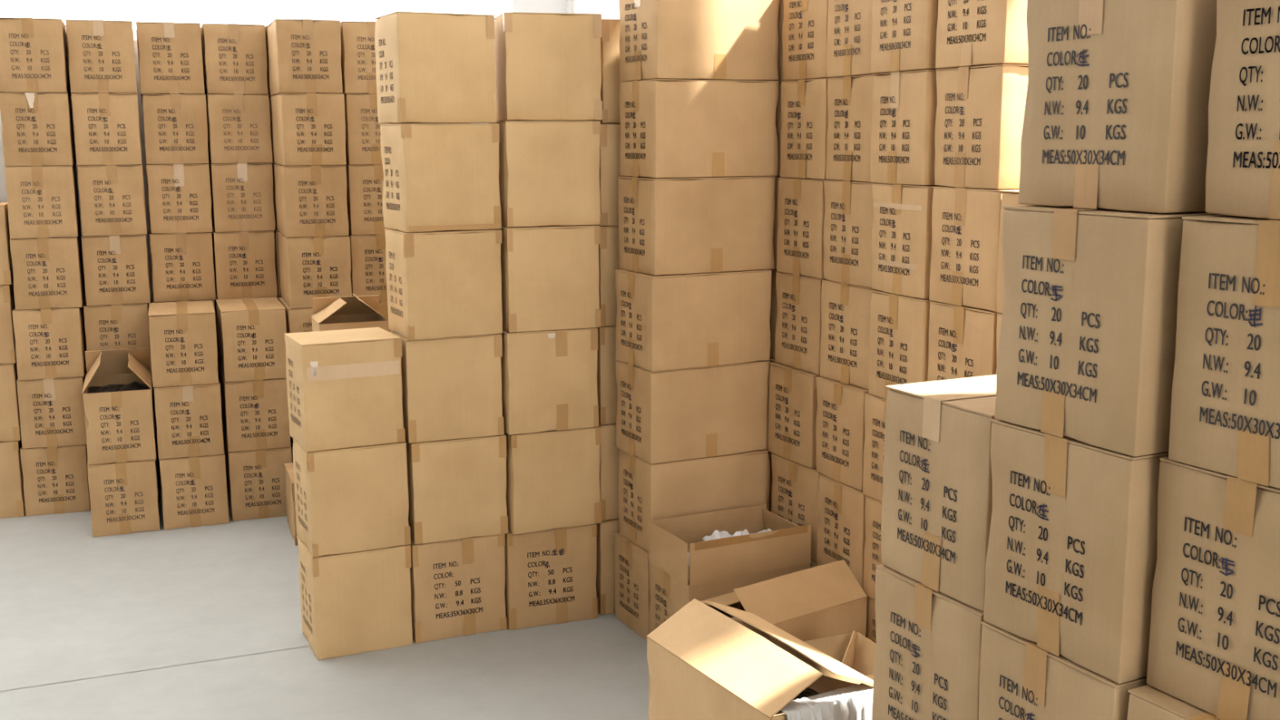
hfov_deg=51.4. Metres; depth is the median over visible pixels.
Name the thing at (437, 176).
cardboard box
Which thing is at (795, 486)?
cardboard box
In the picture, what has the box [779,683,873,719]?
plastic bag
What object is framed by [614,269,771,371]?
cardboard box
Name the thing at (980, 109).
cardboard box
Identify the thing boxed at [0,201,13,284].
cardboard box
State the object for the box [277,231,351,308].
cardboard box
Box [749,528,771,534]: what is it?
paper
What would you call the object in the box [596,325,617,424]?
cardboard box
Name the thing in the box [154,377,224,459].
cardboard box
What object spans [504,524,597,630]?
cardboard box
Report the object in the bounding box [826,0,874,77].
cardboard box
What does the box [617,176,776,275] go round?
cardboard box
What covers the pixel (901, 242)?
cardboard box
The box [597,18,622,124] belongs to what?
cardboard box
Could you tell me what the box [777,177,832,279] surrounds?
cardboard box
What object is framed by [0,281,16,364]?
cardboard box
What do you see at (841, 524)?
cardboard box
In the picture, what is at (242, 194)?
cardboard box
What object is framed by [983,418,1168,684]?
cardboard box
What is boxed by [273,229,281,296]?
cardboard box
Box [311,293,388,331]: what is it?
cardboard box
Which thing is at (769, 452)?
cardboard box
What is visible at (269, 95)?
cardboard box
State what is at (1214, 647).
cardboard box
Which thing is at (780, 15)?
cardboard box
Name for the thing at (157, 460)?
cardboard box
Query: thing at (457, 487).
cardboard box
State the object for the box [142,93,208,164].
cardboard box
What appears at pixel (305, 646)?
trim
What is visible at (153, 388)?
cardboard box
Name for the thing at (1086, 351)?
cardboard box
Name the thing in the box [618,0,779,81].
cardboard box
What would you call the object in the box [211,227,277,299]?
cardboard box
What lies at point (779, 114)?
cardboard box
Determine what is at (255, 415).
cardboard box
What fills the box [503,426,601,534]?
cardboard box
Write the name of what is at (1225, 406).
cardboard box
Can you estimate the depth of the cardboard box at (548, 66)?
4.81 m
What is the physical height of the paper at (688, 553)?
0.067 m
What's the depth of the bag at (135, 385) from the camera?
6.55 m
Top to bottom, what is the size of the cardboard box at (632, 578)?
0.341 m
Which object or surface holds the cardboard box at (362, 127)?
on the cardboard box at (365, 183)
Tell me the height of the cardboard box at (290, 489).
0.298 m
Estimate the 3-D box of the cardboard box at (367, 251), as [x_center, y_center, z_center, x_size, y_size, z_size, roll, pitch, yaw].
[-1.375,-0.495,6.881,0.300,0.343,0.502,-4,10,-20]
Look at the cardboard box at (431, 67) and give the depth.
4.68 m
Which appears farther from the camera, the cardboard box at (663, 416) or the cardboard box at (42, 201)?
the cardboard box at (42, 201)
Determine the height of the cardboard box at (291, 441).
0.343 m
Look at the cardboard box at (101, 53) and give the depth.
6.41 m
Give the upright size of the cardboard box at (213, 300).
0.344 m
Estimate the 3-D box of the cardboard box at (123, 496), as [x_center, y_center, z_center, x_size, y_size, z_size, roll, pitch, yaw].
[-2.532,0.618,6.516,0.300,0.346,0.502,-4,10,-21]
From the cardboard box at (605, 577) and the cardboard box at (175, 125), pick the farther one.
the cardboard box at (175, 125)
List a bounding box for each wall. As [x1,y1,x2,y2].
[0,0,573,304]
[573,0,620,19]
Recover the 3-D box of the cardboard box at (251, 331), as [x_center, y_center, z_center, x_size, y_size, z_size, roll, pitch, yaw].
[-1.944,-0.111,6.652,0.300,0.346,0.502,-4,10,-20]
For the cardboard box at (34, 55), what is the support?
on the cardboard box at (37, 128)
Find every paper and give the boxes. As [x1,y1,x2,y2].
[688,552,689,566]
[702,528,749,541]
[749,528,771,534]
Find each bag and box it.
[88,381,148,393]
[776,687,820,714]
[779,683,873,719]
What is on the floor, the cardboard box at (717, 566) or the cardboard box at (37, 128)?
the cardboard box at (717, 566)
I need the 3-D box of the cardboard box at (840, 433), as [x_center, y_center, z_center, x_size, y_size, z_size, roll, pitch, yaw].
[0.904,0.231,4.640,0.502,0.340,0.300,-5,11,-24]
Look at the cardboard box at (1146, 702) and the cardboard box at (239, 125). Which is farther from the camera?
the cardboard box at (239, 125)
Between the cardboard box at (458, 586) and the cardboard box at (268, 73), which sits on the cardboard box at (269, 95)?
the cardboard box at (268, 73)
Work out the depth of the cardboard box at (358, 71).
6.46 m
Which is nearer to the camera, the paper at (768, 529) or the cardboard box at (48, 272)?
the paper at (768, 529)
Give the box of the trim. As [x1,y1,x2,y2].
[0,645,309,691]
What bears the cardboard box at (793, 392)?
on the cardboard box at (795, 486)
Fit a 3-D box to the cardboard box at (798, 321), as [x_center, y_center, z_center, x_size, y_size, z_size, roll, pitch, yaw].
[0.788,-0.156,4.882,0.502,0.340,0.300,-5,11,-25]
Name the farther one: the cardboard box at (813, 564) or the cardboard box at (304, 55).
the cardboard box at (304, 55)
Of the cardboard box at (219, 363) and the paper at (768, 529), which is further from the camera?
the cardboard box at (219, 363)
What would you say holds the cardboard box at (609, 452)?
on the cardboard box at (605, 577)
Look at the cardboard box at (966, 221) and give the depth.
3.82 m
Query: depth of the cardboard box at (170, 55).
6.55 m
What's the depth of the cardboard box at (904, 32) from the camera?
3.99 m
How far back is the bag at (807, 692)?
3.02 m
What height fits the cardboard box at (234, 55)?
0.344 m
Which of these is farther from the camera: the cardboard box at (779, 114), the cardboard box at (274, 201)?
the cardboard box at (274, 201)
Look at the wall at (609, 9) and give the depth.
7.58 m
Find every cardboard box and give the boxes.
[0,17,71,95]
[0,92,75,166]
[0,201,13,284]
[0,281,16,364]
[0,362,21,441]
[0,439,25,518]
[4,164,80,239]
[9,231,84,310]
[12,298,86,380]
[16,369,86,448]
[20,444,90,516]
[65,19,137,93]
[71,93,142,164]
[76,164,146,235]
[80,234,150,306]
[82,347,155,465]
[83,301,151,370]
[87,459,159,537]
[99,370,156,437]
[136,21,204,96]
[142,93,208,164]
[145,163,212,233]
[147,300,218,387]
[148,227,215,302]
[151,292,217,361]
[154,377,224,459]
[155,433,160,502]
[159,450,229,529]
[200,23,268,94]
[205,93,272,163]
[208,162,275,231]
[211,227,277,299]
[213,293,220,363]
[215,297,286,382]
[217,356,223,426]
[219,366,290,452]
[222,431,292,520]
[265,25,270,94]
[266,18,342,95]
[268,94,274,162]
[270,93,346,165]
[271,162,277,229]
[273,164,348,237]
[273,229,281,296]
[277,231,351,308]
[278,297,350,333]
[284,327,404,452]
[284,462,297,546]
[289,435,293,462]
[293,438,410,557]
[297,536,413,660]
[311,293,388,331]
[340,21,377,93]
[343,93,387,164]
[345,164,387,235]
[348,233,387,302]
[350,302,391,333]
[373,11,496,124]
[379,123,501,232]
[384,228,502,340]
[390,330,504,443]
[404,435,508,544]
[409,533,506,643]
[493,12,602,120]
[494,120,600,227]
[496,225,600,333]
[500,327,599,435]
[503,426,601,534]
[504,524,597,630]
[595,224,622,326]
[595,519,619,614]
[596,124,620,226]
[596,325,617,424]
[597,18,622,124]
[599,423,619,520]
[613,532,650,639]
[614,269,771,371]
[615,360,769,464]
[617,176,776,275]
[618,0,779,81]
[618,448,769,551]
[619,79,778,177]
[647,598,873,719]
[648,503,811,633]
[699,560,866,641]
[767,447,773,511]
[768,357,774,447]
[768,362,821,468]
[769,82,782,176]
[769,268,777,359]
[771,453,820,562]
[773,176,787,269]
[774,271,824,374]
[776,0,787,82]
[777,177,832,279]
[780,78,828,179]
[782,0,828,80]
[804,631,875,680]
[809,560,817,568]
[815,376,868,490]
[817,473,866,589]
[819,279,875,389]
[823,180,875,287]
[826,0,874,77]
[826,74,875,182]
[862,393,886,502]
[862,495,882,599]
[865,595,875,643]
[868,289,931,399]
[870,69,937,185]
[871,0,938,73]
[871,182,943,298]
[871,564,984,719]
[880,374,996,611]
[927,301,999,381]
[928,186,1018,311]
[934,64,1028,189]
[935,0,1028,68]
[978,621,1147,719]
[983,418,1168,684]
[994,204,1218,457]
[995,190,1034,313]
[995,313,1002,374]
[1017,0,1217,213]
[1127,684,1219,719]
[1146,457,1279,719]
[1168,214,1279,488]
[1204,0,1279,219]
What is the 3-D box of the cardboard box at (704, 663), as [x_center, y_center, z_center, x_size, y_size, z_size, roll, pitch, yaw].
[0.273,0.812,3.029,0.302,0.415,0.524,-6,11,-28]
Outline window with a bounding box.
[65,0,566,40]
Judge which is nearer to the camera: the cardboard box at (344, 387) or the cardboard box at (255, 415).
the cardboard box at (344, 387)
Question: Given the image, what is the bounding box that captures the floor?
[0,488,648,719]
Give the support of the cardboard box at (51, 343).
on the cardboard box at (52, 414)
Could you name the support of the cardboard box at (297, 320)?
on the cardboard box
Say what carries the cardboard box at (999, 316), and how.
on the cardboard box
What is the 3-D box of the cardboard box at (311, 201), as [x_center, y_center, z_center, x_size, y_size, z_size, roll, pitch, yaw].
[-1.654,-0.808,6.674,0.300,0.343,0.502,-4,10,-20]
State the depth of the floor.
4.86 m
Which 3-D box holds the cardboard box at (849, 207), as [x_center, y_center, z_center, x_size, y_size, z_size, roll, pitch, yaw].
[0.914,-0.442,4.524,0.502,0.340,0.300,-5,11,-24]
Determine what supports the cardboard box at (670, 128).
on the cardboard box at (690, 224)
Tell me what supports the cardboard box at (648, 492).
on the cardboard box at (632, 578)
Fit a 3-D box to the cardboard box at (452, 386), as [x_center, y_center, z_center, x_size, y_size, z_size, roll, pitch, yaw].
[-0.726,0.081,4.979,0.356,0.378,0.303,-4,10,-21]
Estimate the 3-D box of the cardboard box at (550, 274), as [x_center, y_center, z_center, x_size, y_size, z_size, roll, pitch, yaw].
[-0.368,-0.321,5.027,0.356,0.380,0.303,-4,10,-21]
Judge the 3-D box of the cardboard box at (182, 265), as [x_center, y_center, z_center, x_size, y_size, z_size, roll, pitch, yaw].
[-2.404,-0.509,6.966,0.300,0.344,0.502,-4,10,-20]
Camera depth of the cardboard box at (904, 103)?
4.04 m
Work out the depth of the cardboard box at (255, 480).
6.53 m
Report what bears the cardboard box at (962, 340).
on the cardboard box
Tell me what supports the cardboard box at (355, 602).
on the floor
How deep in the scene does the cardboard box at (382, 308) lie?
6.68 m
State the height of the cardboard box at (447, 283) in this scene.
0.378 m
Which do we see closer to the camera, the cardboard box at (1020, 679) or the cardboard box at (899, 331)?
the cardboard box at (1020, 679)
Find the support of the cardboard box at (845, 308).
on the cardboard box at (840, 433)
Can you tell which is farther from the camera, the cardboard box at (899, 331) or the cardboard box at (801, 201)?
the cardboard box at (801, 201)
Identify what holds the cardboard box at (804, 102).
on the cardboard box at (801, 201)
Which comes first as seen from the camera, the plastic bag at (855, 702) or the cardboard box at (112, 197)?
the plastic bag at (855, 702)
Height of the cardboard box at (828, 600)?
0.443 m
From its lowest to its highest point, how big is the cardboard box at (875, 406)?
0.340 m
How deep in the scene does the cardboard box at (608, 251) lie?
5.03 m
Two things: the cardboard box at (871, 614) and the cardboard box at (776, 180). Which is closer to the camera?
the cardboard box at (871, 614)
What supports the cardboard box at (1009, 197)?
on the cardboard box at (999, 316)
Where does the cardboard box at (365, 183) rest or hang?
on the cardboard box at (367, 251)
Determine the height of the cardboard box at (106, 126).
0.344 m
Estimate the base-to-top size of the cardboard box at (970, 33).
0.340 m
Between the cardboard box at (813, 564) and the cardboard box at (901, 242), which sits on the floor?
the cardboard box at (813, 564)
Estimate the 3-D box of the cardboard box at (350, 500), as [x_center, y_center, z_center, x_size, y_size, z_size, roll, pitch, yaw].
[-1.065,0.479,4.891,0.356,0.382,0.303,-5,11,-25]
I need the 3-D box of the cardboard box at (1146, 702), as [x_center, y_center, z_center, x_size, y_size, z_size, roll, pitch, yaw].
[1.013,0.661,1.980,0.502,0.348,0.300,-5,11,-27]
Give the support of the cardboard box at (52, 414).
on the cardboard box at (55, 478)
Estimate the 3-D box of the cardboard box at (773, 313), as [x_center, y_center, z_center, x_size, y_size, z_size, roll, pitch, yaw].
[0.689,-0.204,5.171,0.502,0.340,0.300,-5,11,-25]
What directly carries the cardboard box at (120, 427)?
on the cardboard box at (123, 496)
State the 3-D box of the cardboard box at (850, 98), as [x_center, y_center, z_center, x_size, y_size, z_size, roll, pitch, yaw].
[0.919,-0.776,4.455,0.502,0.340,0.300,-4,10,-22]
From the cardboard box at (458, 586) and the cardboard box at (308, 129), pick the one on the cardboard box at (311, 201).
the cardboard box at (308, 129)
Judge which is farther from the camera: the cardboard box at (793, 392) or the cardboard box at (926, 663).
the cardboard box at (793, 392)
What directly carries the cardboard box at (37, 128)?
on the cardboard box at (42, 201)
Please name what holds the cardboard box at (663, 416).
on the cardboard box at (648, 492)
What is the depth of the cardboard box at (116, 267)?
6.60 m
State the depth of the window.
7.92 m
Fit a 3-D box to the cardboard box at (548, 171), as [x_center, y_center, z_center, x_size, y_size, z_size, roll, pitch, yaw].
[-0.362,-0.702,4.987,0.356,0.380,0.303,-4,10,-19]
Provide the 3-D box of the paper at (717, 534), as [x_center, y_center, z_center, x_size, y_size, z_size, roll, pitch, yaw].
[0.339,0.643,4.766,0.146,0.072,0.236,-5,11,-26]
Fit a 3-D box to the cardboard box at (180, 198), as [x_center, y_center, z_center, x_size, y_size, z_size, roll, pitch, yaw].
[-2.398,-0.849,6.906,0.300,0.344,0.502,-4,10,-20]
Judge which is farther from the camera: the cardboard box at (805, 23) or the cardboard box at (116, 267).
the cardboard box at (116, 267)
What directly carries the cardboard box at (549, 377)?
on the cardboard box at (553, 481)
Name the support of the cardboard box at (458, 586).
on the floor
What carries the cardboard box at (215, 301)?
on the cardboard box at (219, 363)
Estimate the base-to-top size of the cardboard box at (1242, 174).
0.348 m
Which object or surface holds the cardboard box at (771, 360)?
on the cardboard box at (769, 452)
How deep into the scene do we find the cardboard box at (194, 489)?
6.39 m
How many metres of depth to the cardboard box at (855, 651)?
4.07 m
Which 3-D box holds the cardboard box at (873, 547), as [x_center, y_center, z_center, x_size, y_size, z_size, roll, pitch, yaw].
[1.034,0.619,4.387,0.502,0.340,0.300,-4,10,-23]
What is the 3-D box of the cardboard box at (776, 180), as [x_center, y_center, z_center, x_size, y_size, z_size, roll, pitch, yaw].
[0.694,-0.537,5.092,0.502,0.340,0.300,-5,11,-24]
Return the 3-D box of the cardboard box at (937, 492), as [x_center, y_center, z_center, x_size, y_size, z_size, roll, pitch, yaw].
[0.748,0.222,2.485,0.502,0.348,0.300,-5,11,-25]
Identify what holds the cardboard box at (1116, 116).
on the cardboard box at (1086, 351)
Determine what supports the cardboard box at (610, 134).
on the cardboard box at (608, 251)
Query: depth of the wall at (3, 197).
7.06 m
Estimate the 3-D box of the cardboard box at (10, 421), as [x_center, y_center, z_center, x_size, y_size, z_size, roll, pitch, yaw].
[-3.280,0.191,6.635,0.356,0.383,0.361,-3,10,-18]
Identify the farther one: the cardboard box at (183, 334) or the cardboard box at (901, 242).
the cardboard box at (183, 334)
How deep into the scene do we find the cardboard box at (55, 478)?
6.63 m
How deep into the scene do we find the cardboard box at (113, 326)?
6.64 m
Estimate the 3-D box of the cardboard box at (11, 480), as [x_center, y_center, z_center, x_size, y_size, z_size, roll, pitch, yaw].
[-3.287,0.572,6.693,0.356,0.383,0.361,-3,10,-17]

